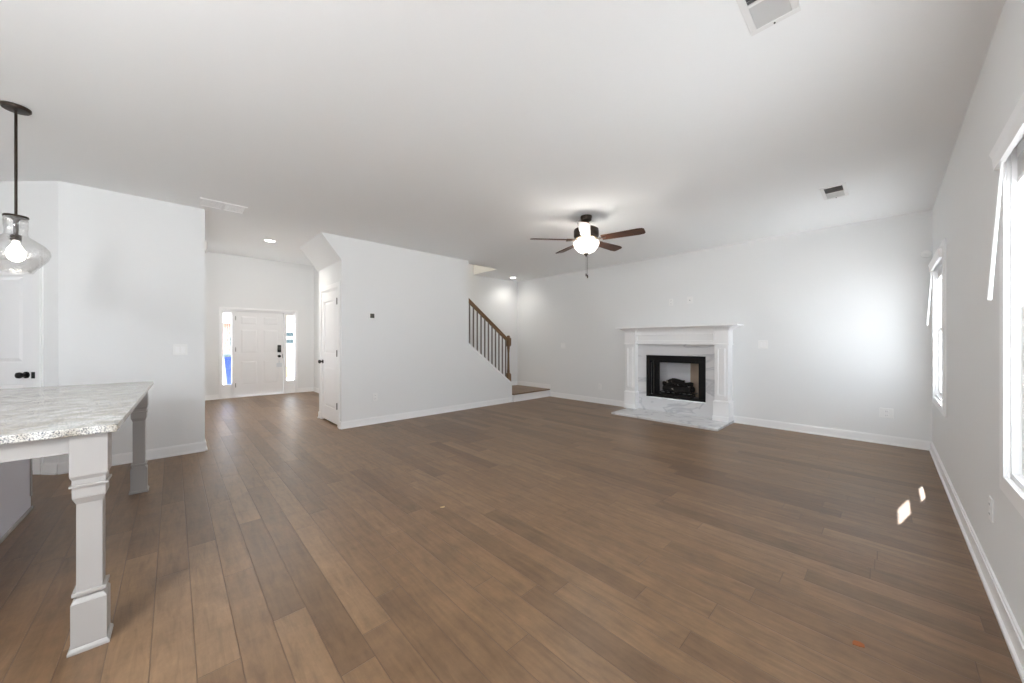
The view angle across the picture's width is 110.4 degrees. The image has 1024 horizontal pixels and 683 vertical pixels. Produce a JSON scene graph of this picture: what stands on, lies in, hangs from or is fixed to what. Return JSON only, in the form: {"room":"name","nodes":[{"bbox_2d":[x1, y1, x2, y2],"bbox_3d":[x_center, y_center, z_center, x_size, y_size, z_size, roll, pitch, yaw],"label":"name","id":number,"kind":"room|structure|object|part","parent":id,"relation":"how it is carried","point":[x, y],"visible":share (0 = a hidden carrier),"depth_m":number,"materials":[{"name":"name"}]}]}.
{"room":"living room","nodes":[
{"label":"living room","id":0,"kind":"room"},
{"bbox_2d":[0,181,57,462],"bbox_3d":[-4.860,-0.139,3.401,1.250,2.740,0.120,0,0,1],"label":"wall","id":1,"kind":"structure","parent":0,"point":[37,200],"depth_m":3.33,"materials":[{"name":"white paint"}]},
{"bbox_2d":[0,248,43,474],"bbox_3d":[-4.831,0.173,3.368,0.910,2.115,0.183,0,0,1],"label":"door","id":2,"kind":"structure","parent":1,"relation":"in","point":[21,295],"depth_m":3.34,"materials":[{"name":"white paint"}]},
{"bbox_3d":[-4.831,-0.219,3.354,0.456,0.796,0.008,0,0,1],"label":"panel","id":3,"kind":"part","parent":2,"relation":"part of","materials":[{"name":"white paint"}]},
{"bbox_3d":[-4.831,0.691,3.354,0.456,0.576,0.008,0,0,1],"label":"panel","id":4,"kind":"part","parent":2,"relation":"part of","materials":[{"name":"white paint"}]},
{"bbox_3d":[-4.556,0.306,3.306,0.062,0.062,0.071,0,0,1],"label":"knob","id":5,"kind":"part","parent":2,"relation":"part of","materials":[{"name":"black metal"}]},
{"bbox_2d":[41,463,57,474],"bbox_3d":[-4.862,1.179,3.329,1.250,0.105,0.024,0,0,1],"label":"baseboard","id":6,"kind":"structure","parent":1,"relation":"attached to","point":[48,468],"depth_m":3.31,"materials":[{"name":"white paint"}]},
{"bbox_2d":[205,252,313,394],"bbox_3d":[-5.893,-0.349,8.218,2.600,3.160,0.130,0,0,-44],"label":"wall","id":7,"kind":"structure","parent":0,"point":[236,281],"depth_m":8.18,"materials":[{"name":"white paint"}]},
{"bbox_2d":[219,307,297,398],"bbox_3d":[-5.837,0.230,8.258,1.503,2.003,0.149,0,0,-44],"label":"door","id":8,"kind":"structure","parent":7,"relation":"in","point":[258,336],"depth_m":8.20,"materials":[{"name":"white paint"}]},
{"bbox_3d":[-5.995,-0.499,8.122,0.296,0.176,0.008,0,0,-44],"label":"panel","id":9,"kind":"part","parent":8,"relation":"part of","materials":[{"name":"white paint"}]},
{"bbox_3d":[-5.995,-0.024,8.122,0.296,0.526,0.008,0,0,-44],"label":"panel","id":10,"kind":"part","parent":8,"relation":"part of","materials":[{"name":"white paint"}]},
{"bbox_3d":[-5.995,0.686,8.122,0.296,0.526,0.008,0,0,-44],"label":"panel","id":11,"kind":"part","parent":8,"relation":"part of","materials":[{"name":"white paint"}]},
{"bbox_3d":[-5.694,-0.499,8.408,0.286,0.176,0.008,0,0,-44],"label":"panel","id":12,"kind":"part","parent":8,"relation":"part of","materials":[{"name":"white paint"}]},
{"bbox_3d":[-5.694,-0.024,8.408,0.286,0.526,0.008,0,0,-44],"label":"panel","id":13,"kind":"part","parent":8,"relation":"part of","materials":[{"name":"white paint"}]},
{"bbox_3d":[-5.694,0.686,8.408,0.286,0.526,0.008,0,0,-44],"label":"panel","id":14,"kind":"part","parent":8,"relation":"part of","materials":[{"name":"white paint"}]},
{"bbox_2d":[205,387,313,399],"bbox_3d":[-5.826,1.179,8.176,2.314,0.105,0.024,0,0,-44],"label":"baseboard","id":15,"kind":"structure","parent":7,"relation":"attached to","point":[308,389],"depth_m":7.69,"materials":[{"name":"white paint"}]},
{"bbox_2d":[58,181,511,462],"bbox_3d":[-2.160,-0.139,5.386,5.850,2.740,0.120,0,0,-44],"label":"wall","id":16,"kind":"structure","parent":0,"point":[131,268],"depth_m":3.93,"materials":[{"name":"white paint"}]},
{"bbox_2d":[58,442,204,474],"bbox_3d":[-3.853,1.179,3.674,1.038,0.105,0.024,0,0,-44],"label":"baseboard","id":17,"kind":"structure","parent":16,"relation":"attached to","point":[125,458],"depth_m":3.77,"materials":[{"name":"white paint"}]},
{"bbox_2d":[173,344,186,354],"bbox_3d":[-3.632,0.081,3.895,0.118,0.117,0.008,0,0,-44],"label":"light switch","id":18,"kind":"object","parent":16,"relation":"attached to","point":[178,349],"visible":1,"depth_m":3.89,"materials":[{"name":"white plastic"}]},
{"bbox_2d":[369,312,374,318],"bbox_3d":[-2.101,-0.397,5.350,0.100,0.100,0.014,0,0,-44],"label":"thermostat","id":19,"kind":"object","parent":16,"relation":"attached to","point":[371,315],"visible":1,"depth_m":5.34,"materials":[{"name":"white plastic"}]},
{"bbox_2d":[373,393,377,400],"bbox_3d":[-2.069,0.831,5.384,0.072,0.117,0.008,0,0,-44],"label":"wall outlet","id":20,"kind":"object","parent":16,"relation":"attached to","point":[375,395],"visible":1,"depth_m":5.39,"materials":[{"name":"white plastic"}]},
{"bbox_2d":[341,397,512,428],"bbox_3d":[-1.207,1.181,6.194,3.355,0.100,0.024,0,0,-44],"label":"baseboard","id":21,"kind":"structure","parent":16,"relation":"attached to","point":[394,417],"depth_m":5.87,"materials":[{"name":"white paint"}]},
{"bbox_2d":[469,343,511,384],"bbox_3d":[-0.440,0.451,7.023,1.110,0.871,0.142,0,0,-44],"label":"trim","id":22,"kind":"structure","parent":16,"relation":"attached to","point":[470,345],"depth_m":6.93,"materials":[{"name":"white paint"}]},
{"bbox_2d":[469,299,510,380],"bbox_3d":[-0.442,-0.003,7.022,1.102,1.675,0.088,0,0,-44],"label":"stair railing","id":23,"kind":"object","parent":22,"relation":"on","point":[507,339],"visible":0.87,"depth_m":7.06,"materials":[{"name":"brown wood"}]},
{"bbox_3d":[-0.474,-0.431,6.992,1.013,0.820,0.068,0,0,-44],"label":"handrail","id":24,"kind":"part","parent":23,"relation":"part of","materials":[{"name":"brown wood"}]},
{"bbox_3d":[-0.074,0.732,7.372,0.084,0.205,0.084,0,0,-44],"label":"newel post","id":25,"kind":"part","parent":23,"relation":"part of","materials":[{"name":"brown wood"}]},
{"bbox_2d":[314,267,318,387],"bbox_3d":[-3.727,-0.349,7.739,0.124,3.160,3.550,0,0,-44],"label":"wall","id":26,"kind":"structure","parent":0,"point":[316,273],"depth_m":8.82,"materials":[{"name":"white paint"}]},
{"bbox_2d":[317,411,340,428],"bbox_3d":[-2.502,1.179,5.733,0.868,0.105,1.094,0,0,-44],"label":"baseboard","id":27,"kind":"structure","parent":26,"relation":"attached to","point":[339,427],"depth_m":5.07,"materials":[{"name":"white paint"}]},
{"bbox_2d":[300,234,338,410],"bbox_3d":[-2.643,-0.139,5.707,1.109,2.740,1.010,0,0,-44],"label":"wall","id":28,"kind":"structure","parent":0,"point":[315,250],"depth_m":5.44,"materials":[{"name":"white paint"}]},
{"bbox_2d":[318,281,339,426],"bbox_3d":[-2.774,0.178,5.461,0.190,2.105,0.945,0,0,-44],"label":"door","id":29,"kind":"structure","parent":28,"relation":"in","point":[329,361],"depth_m":5.42,"materials":[{"name":"white paint"}]},
{"bbox_3d":[-2.787,-0.229,5.448,0.008,0.776,0.471,0,0,-44],"label":"panel","id":30,"kind":"part","parent":29,"relation":"part of","materials":[{"name":"white paint"}]},
{"bbox_3d":[-2.787,0.681,5.448,0.008,0.596,0.471,0,0,-44],"label":"panel","id":31,"kind":"part","parent":29,"relation":"part of","materials":[{"name":"white paint"}]},
{"bbox_2d":[469,264,516,380],"bbox_3d":[-1.480,-1.369,7.456,4.340,5.200,0.120,0,0,-44],"label":"wall","id":32,"kind":"structure","parent":0,"point":[496,298],"depth_m":8.43,"materials":[{"name":"white paint"}]},
{"bbox_2d":[0,0,1004,281],"bbox_3d":[-2.864,-1.754,3.892,11.500,0.490,10.594,0,0,-44],"label":"ceiling","id":33,"kind":"structure","parent":0,"point":[473,131],"depth_m":2.34,"materials":[{"name":"white paint"}]},
{"bbox_2d":[0,101,50,273],"bbox_3d":[-3.184,-0.975,2.285,0.280,1.068,0.280,0,0,-44],"label":"pendant light","id":34,"kind":"object","parent":33,"relation":"hanging from","point":[14,252],"visible":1,"depth_m":2.28,"materials":[{"name":"black metal"}]},
{"bbox_2d":[2,213,28,240],"bbox_3d":[-3.184,-0.733,2.285,0.104,0.163,0.104,0,0,-44],"label":"socket","id":35,"kind":"object","parent":34,"relation":"attached to","point":[15,217],"depth_m":2.27,"materials":[{"name":"black metal"}]},
{"bbox_3d":[-3.184,-0.585,2.285,0.080,0.138,0.080,0,0,-44],"label":"bulb","id":36,"kind":"part","parent":34,"relation":"part of","materials":[{"name":"white glass"}]},
{"bbox_3d":[-3.184,-1.149,2.285,0.013,0.680,0.013,0,0,-44],"label":"stem","id":37,"kind":"part","parent":34,"relation":"part of","materials":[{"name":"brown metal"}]},
{"bbox_3d":[-3.184,-0.623,2.285,0.280,0.363,0.280,0,0,-44],"label":"lamp shade","id":38,"kind":"part","parent":34,"relation":"part of","materials":[{"name":"clear glass"}]},
{"bbox_2d":[199,197,247,213],"bbox_3d":[-3.189,-1.503,3.936,0.400,0.012,0.270,0,0,-44],"label":"ceiling vent","id":39,"kind":"object","parent":33,"relation":"in","point":[205,202],"visible":1,"depth_m":3.92,"materials":[{"name":"white metal"}]},
{"bbox_2d":[262,239,276,242],"bbox_3d":[-3.589,-1.505,5.277,0.184,0.008,0.184,0,0,-44],"label":"recessed light","id":40,"kind":"object","parent":33,"relation":"in","point":[266,240],"visible":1,"depth_m":5.26,"materials":[{"name":"white plastic"}]},
{"bbox_2d":[530,214,645,277],"bbox_3d":[0.927,-1.138,4.284,1.264,0.742,1.299,0,0,-44],"label":"ceiling fan","id":41,"kind":"object","parent":33,"relation":"hanging from","point":[585,233],"visible":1,"depth_m":4.17,"materials":[{"name":"brown metal"}]},
{"bbox_3d":[0.459,-1.225,4.238,0.482,0.036,0.133,0,0,-4],"label":"fan blade","id":42,"kind":"part","parent":41,"relation":"part of","materials":[{"name":"brown wood"}]},
{"bbox_3d":[0.731,-1.225,4.665,0.133,0.036,0.482,0,0,-22],"label":"fan blade","id":43,"kind":"part","parent":41,"relation":"part of","materials":[{"name":"brown wood"}]},
{"bbox_3d":[0.782,-1.225,3.847,0.133,0.036,0.482,0,0,14],"label":"fan blade","id":44,"kind":"part","parent":41,"relation":"part of","materials":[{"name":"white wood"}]},
{"bbox_3d":[1.221,-1.225,4.539,0.482,0.036,0.133,0,0,-40],"label":"fan blade","id":45,"kind":"part","parent":41,"relation":"part of","materials":[{"name":"brown wood"}]},
{"bbox_3d":[1.253,-1.225,4.034,0.482,0.036,0.133,0,0,32],"label":"fan blade","id":46,"kind":"part","parent":41,"relation":"part of","materials":[{"name":"brown wood"}]},
{"bbox_2d":[736,0,800,35],"bbox_3d":[1.102,-1.504,1.547,0.390,0.011,0.190,0,0,-44],"label":"ceiling vent","id":47,"kind":"object","parent":33,"relation":"in","point":[759,15],"visible":1,"depth_m":1.62,"materials":[{"name":"white metal"}]},
{"bbox_2d":[820,183,848,199],"bbox_3d":[3.231,-1.504,3.567,0.390,0.011,0.190,0,0,-44],"label":"ceiling vent","id":48,"kind":"object","parent":33,"relation":"in","point":[839,190],"visible":1,"depth_m":3.55,"materials":[{"name":"white metal"}]},
{"bbox_2d":[0,391,1021,682],"bbox_3d":[-2.864,1.291,3.892,11.500,0.120,10.594,0,0,-44],"label":"floor","id":49,"kind":"structure","parent":0,"point":[571,541],"depth_m":2.02,"materials":[{"name":"brown wood"}]},
{"bbox_2d":[0,381,153,657],"bbox_3d":[-2.968,0.784,1.728,1.628,0.894,2.205,0,0,-42],"label":"kitchen island","id":50,"kind":"object","parent":49,"relation":"on","point":[78,421],"visible":1,"depth_m":1.46,"materials":[{"name":"wood"}]},
{"bbox_3d":[-3.186,1.221,1.539,0.950,0.020,2.120,0,0,-43],"label":"shoe moulding","id":51,"kind":"part","parent":50,"relation":"part of","materials":[{"name":"grey paint"}]},
{"bbox_2d":[0,381,153,444],"bbox_3d":[-2.968,0.352,1.728,1.628,0.030,2.205,0,0,-43],"label":"island countertop","id":52,"kind":"structure","parent":50,"relation":"on","point":[33,413],"depth_m":1.79,"materials":[{"name":"stone"}]},
{"bbox_3d":[-1.731,0.799,1.465,0.112,0.863,0.112,0,0,-43],"label":"leg","id":53,"kind":"part","parent":50,"relation":"part of","materials":[{"name":"grey paint"}]},
{"bbox_3d":[-3.080,0.799,2.941,0.112,0.863,0.112,0,0,-43],"label":"leg","id":54,"kind":"part","parent":50,"relation":"part of","materials":[{"name":"grey paint"}]},
{"bbox_2d":[512,385,549,401],"bbox_3d":[-0.460,0.576,7.582,2.641,1.310,1.075,0,0,-44],"label":"staircase","id":55,"kind":"structure","parent":49,"relation":"on","point":[519,392],"depth_m":7.84,"materials":[{"name":"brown wood"}]},
{"bbox_2d":[612,324,743,430],"bbox_3d":[2.690,0.481,5.959,1.225,1.500,1.960,0,0,-44],"label":"fireplace","id":56,"kind":"object","parent":49,"relation":"on","point":[647,362],"visible":0.98,"depth_m":5.90,"materials":[{"name":"white stone"}]},
{"bbox_3d":[2.139,0.455,6.466,0.020,0.720,0.120,0,0,-44],"label":"panel moulding","id":57,"kind":"part","parent":56,"relation":"part of","materials":[{"name":"white paint"}]},
{"bbox_3d":[2.517,0.622,6.319,0.019,0.614,0.019,0,0,-44],"label":"glass door post","id":58,"kind":"part","parent":56,"relation":"part of","materials":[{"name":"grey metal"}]},
{"bbox_3d":[2.554,0.600,6.330,0.010,0.630,0.145,0,0,-44],"label":"folded door","id":59,"kind":"part","parent":56,"relation":"part of","materials":[{"name":"black metal"}]},
{"bbox_3d":[2.680,0.595,6.478,0.334,0.670,0.012,0,0,-14],"label":"panel","id":60,"kind":"part","parent":56,"relation":"part of","materials":[{"name":"black"}]},
{"bbox_2d":[650,360,698,363],"bbox_3d":[2.790,0.318,6.061,0.020,0.065,0.940,0,0,-44],"label":"hood","id":61,"kind":"object","parent":56,"relation":"attached to","point":[653,361],"depth_m":6.12,"materials":[{"name":"black metal"}]},
{"bbox_3d":[2.675,-0.051,5.951,0.027,0.173,1.300,0,0,-44],"label":"panel moulding","id":62,"kind":"part","parent":56,"relation":"part of","materials":[{"name":"white paint"}]},
{"bbox_3d":[2.748,0.592,6.020,0.027,0.730,0.976,0,0,-44],"label":"black surround frame","id":63,"kind":"part","parent":56,"relation":"part of","materials":[{"name":"black metal"}]},
{"bbox_2d":[659,378,697,397],"bbox_3d":[2.859,0.778,6.140,0.243,0.303,0.580,0,0,-44],"label":"log","id":64,"kind":"object","parent":56,"relation":"in","point":[677,386],"visible":0.99,"depth_m":6.10,"materials":[{"name":"black wood"}]},
{"bbox_3d":[2.986,0.595,6.371,0.012,0.670,0.400,0,0,-44],"label":"panel","id":65,"kind":"part","parent":56,"relation":"part of","materials":[{"name":"white"}]},
{"bbox_3d":[2.703,-0.203,5.978,0.315,0.087,1.854,0,0,-44],"label":"cove moulding","id":66,"kind":"part","parent":56,"relation":"part of","materials":[{"name":"white paint"}]},
{"bbox_2d":[615,324,743,328],"bbox_3d":[2.700,-0.258,5.968,0.333,0.022,1.960,0,0,-44],"label":"mantel shelf","id":67,"kind":"object","parent":56,"relation":"attached to","point":[734,326],"depth_m":5.64,"materials":[{"name":"white paint"}]},
{"bbox_3d":[3.139,0.595,5.998,0.012,0.670,0.451,0,0,-4],"label":"panel","id":68,"kind":"part","parent":56,"relation":"part of","materials":[{"name":"beige"}]},
{"bbox_3d":[3.163,0.455,5.391,0.020,0.720,0.120,0,0,-44],"label":"panel moulding","id":69,"kind":"part","parent":56,"relation":"part of","materials":[{"name":"white paint"}]},
{"bbox_2d":[852,640,864,647],"bbox_3d":[1.412,1.230,1.453,0.039,0.002,0.032,0,0,35],"label":"chip","id":70,"kind":"object","parent":49,"relation":"on","point":[854,642],"visible":1,"depth_m":1.45,"materials":[{"name":"brown"}]},
{"bbox_2d":[517,209,931,440],"bbox_3d":[2.440,-0.139,6.574,0.120,2.740,6.884,0,0,-44],"label":"wall","id":71,"kind":"structure","parent":0,"point":[840,311],"depth_m":5.01,"materials":[{"name":"white paint"}]},
{"bbox_2d":[511,381,549,388],"bbox_3d":[0.089,1.011,8.121,1.150,0.100,1.080,0,0,-44],"label":"baseboard","id":72,"kind":"structure","parent":71,"relation":"attached to","point":[540,385],"depth_m":8.54,"materials":[{"name":"white paint"}]},
{"bbox_2d":[687,296,692,303],"bbox_3d":[2.964,-0.701,5.929,0.010,0.117,0.090,0,0,-44],"label":"cable plate","id":73,"kind":"object","parent":71,"relation":"attached to","point":[689,299],"visible":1,"depth_m":5.92,"materials":[{"name":"white plastic"}]},
{"bbox_2d":[550,392,931,450],"bbox_3d":[2.814,1.179,6.076,0.024,0.105,5.646,0,0,-44],"label":"baseboard","id":74,"kind":"structure","parent":71,"relation":"attached to","point":[853,435],"depth_m":4.76,"materials":[{"name":"white paint"}]},
{"bbox_2d":[758,341,767,348],"bbox_3d":[3.663,0.033,5.196,0.008,0.117,0.118,0,0,-44],"label":"light switch","id":75,"kind":"object","parent":71,"relation":"attached to","point":[761,344],"visible":1,"depth_m":5.19,"materials":[{"name":"white plastic"}]},
{"bbox_2d":[880,408,892,418],"bbox_3d":[4.519,0.856,4.297,0.008,0.117,0.115,0,0,-44],"label":"wall outlet","id":76,"kind":"object","parent":71,"relation":"attached to","point":[884,412],"visible":1,"depth_m":4.29,"materials":[{"name":"white plastic"}]},
{"bbox_2d":[932,0,1023,635],"bbox_3d":[0.724,-0.139,0.124,11.500,2.740,0.090,0,0,-44],"label":"wall","id":77,"kind":"structure","parent":0,"point":[966,440],"depth_m":1.99,"materials":[{"name":"white paint"}]},
{"bbox_2d":[932,238,945,416],"bbox_3d":[4.188,-0.129,3.437,1.059,1.564,0.110,0,0,-44],"label":"window","id":78,"kind":"structure","parent":77,"relation":"in","point":[938,285],"depth_m":3.74,"materials":[{"name":"white paint"}]},
{"bbox_2d":[926,248,941,324],"bbox_3d":[4.158,-0.503,3.467,0.999,0.648,0.122,0,0,-44],"label":"window blind","id":79,"kind":"object","parent":78,"relation":"attached to","point":[937,256],"visible":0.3,"depth_m":3.59,"materials":[{"name":"white paint"}]},
{"bbox_3d":[4.191,0.201,3.433,0.871,0.700,0.030,0,0,-44],"label":"sash","id":80,"kind":"part","parent":78,"relation":"part of","materials":[{"name":"white paint"}]},
{"bbox_2d":[929,442,1023,682],"bbox_3d":[0.692,1.179,0.173,11.240,0.105,0.024,0,0,-44],"label":"baseboard","id":81,"kind":"structure","parent":77,"relation":"attached to","point":[1013,636],"depth_m":1.76,"materials":[{"name":"white paint"}]},
{"bbox_2d":[989,495,992,522],"bbox_3d":[2.384,0.831,1.774,0.072,0.117,0.008,0,0,-44],"label":"wall outlet","id":82,"kind":"object","parent":77,"relation":"attached to","point":[990,497],"visible":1,"depth_m":1.76,"materials":[{"name":"white plastic"}]},
{"bbox_2d":[999,134,1023,517],"bbox_3d":[1.716,-0.129,1.083,1.304,1.564,0.110,0,0,-44],"label":"window","id":83,"kind":"structure","parent":77,"relation":"in","point":[1011,215],"depth_m":1.50,"materials":[{"name":"white glass"}]},
{"bbox_2d":[987,92,1023,299],"bbox_3d":[1.687,-0.503,1.114,1.244,0.648,0.122,0,0,-44],"label":"window blind","id":84,"kind":"object","parent":83,"relation":"attached to","point":[1013,130],"visible":1,"depth_m":1.45,"materials":[{"name":"white paint"}]},
{"bbox_3d":[1.715,-0.671,1.085,1.104,0.020,0.042,0,0,-44],"label":"rail","id":85,"kind":"part","parent":84,"relation":"part of","materials":[{"name":"white paint"}]},
{"bbox_3d":[1.720,0.201,1.080,1.116,0.700,0.030,0,0,-44],"label":"sash","id":86,"kind":"part","parent":83,"relation":"part of","materials":[{"name":"white paint"}]},
{"label":"outside","id":87,"kind":"structure","parent":0,"visible":0},
{"bbox_2d":[223,369,293,384],"bbox_3d":[-6.896,1.681,7.242,90.000,0.200,100.000,0,0,-44],"label":"ground","id":88,"kind":"structure","parent":87,"point":[223,369],"depth_m":15.13,"materials":[{"name":"white"}]},
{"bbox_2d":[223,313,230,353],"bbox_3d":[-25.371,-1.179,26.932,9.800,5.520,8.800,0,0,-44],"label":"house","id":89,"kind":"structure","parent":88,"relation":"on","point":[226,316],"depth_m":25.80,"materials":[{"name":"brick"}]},
{"bbox_2d":[287,315,293,366],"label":"sidelight window","id":90,"kind":"structure","parent":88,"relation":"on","point":[290,319],"depth_m":19.94,"materials":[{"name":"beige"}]},
{"bbox_3d":[-12.340,-0.439,19.919,1.500,0.240,0.010,0,0,-44],"label":"pane","id":91,"kind":"part","parent":90,"relation":"part of","materials":[{"name":"grey"}]},
{"bbox_2d":[287,366,293,377],"bbox_3d":[-10.449,1.356,16.701,2.200,0.450,2.200,0,0,-44],"label":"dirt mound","id":92,"kind":"object","parent":88,"relation":"on","point":[290,370],"visible":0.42,"depth_m":16.14,"materials":[{"name":"white"}]},
{"bbox_3d":[-6.651,1.416,9.015,4.000,0.330,2.070,0,0,-44],"label":"floor","id":93,"kind":"structure","parent":88,"relation":"on","visible":0},
{"bbox_2d":[223,354,230,384],"bbox_3d":[-7.138,0.776,9.221,0.571,0.950,0.591,0,0,-44],"label":"wheelie bin","id":94,"kind":"object","parent":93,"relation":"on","point":[226,357],"visible":0.16,"depth_m":8.91,"materials":[{"name":"blue plastic"}]}
]}

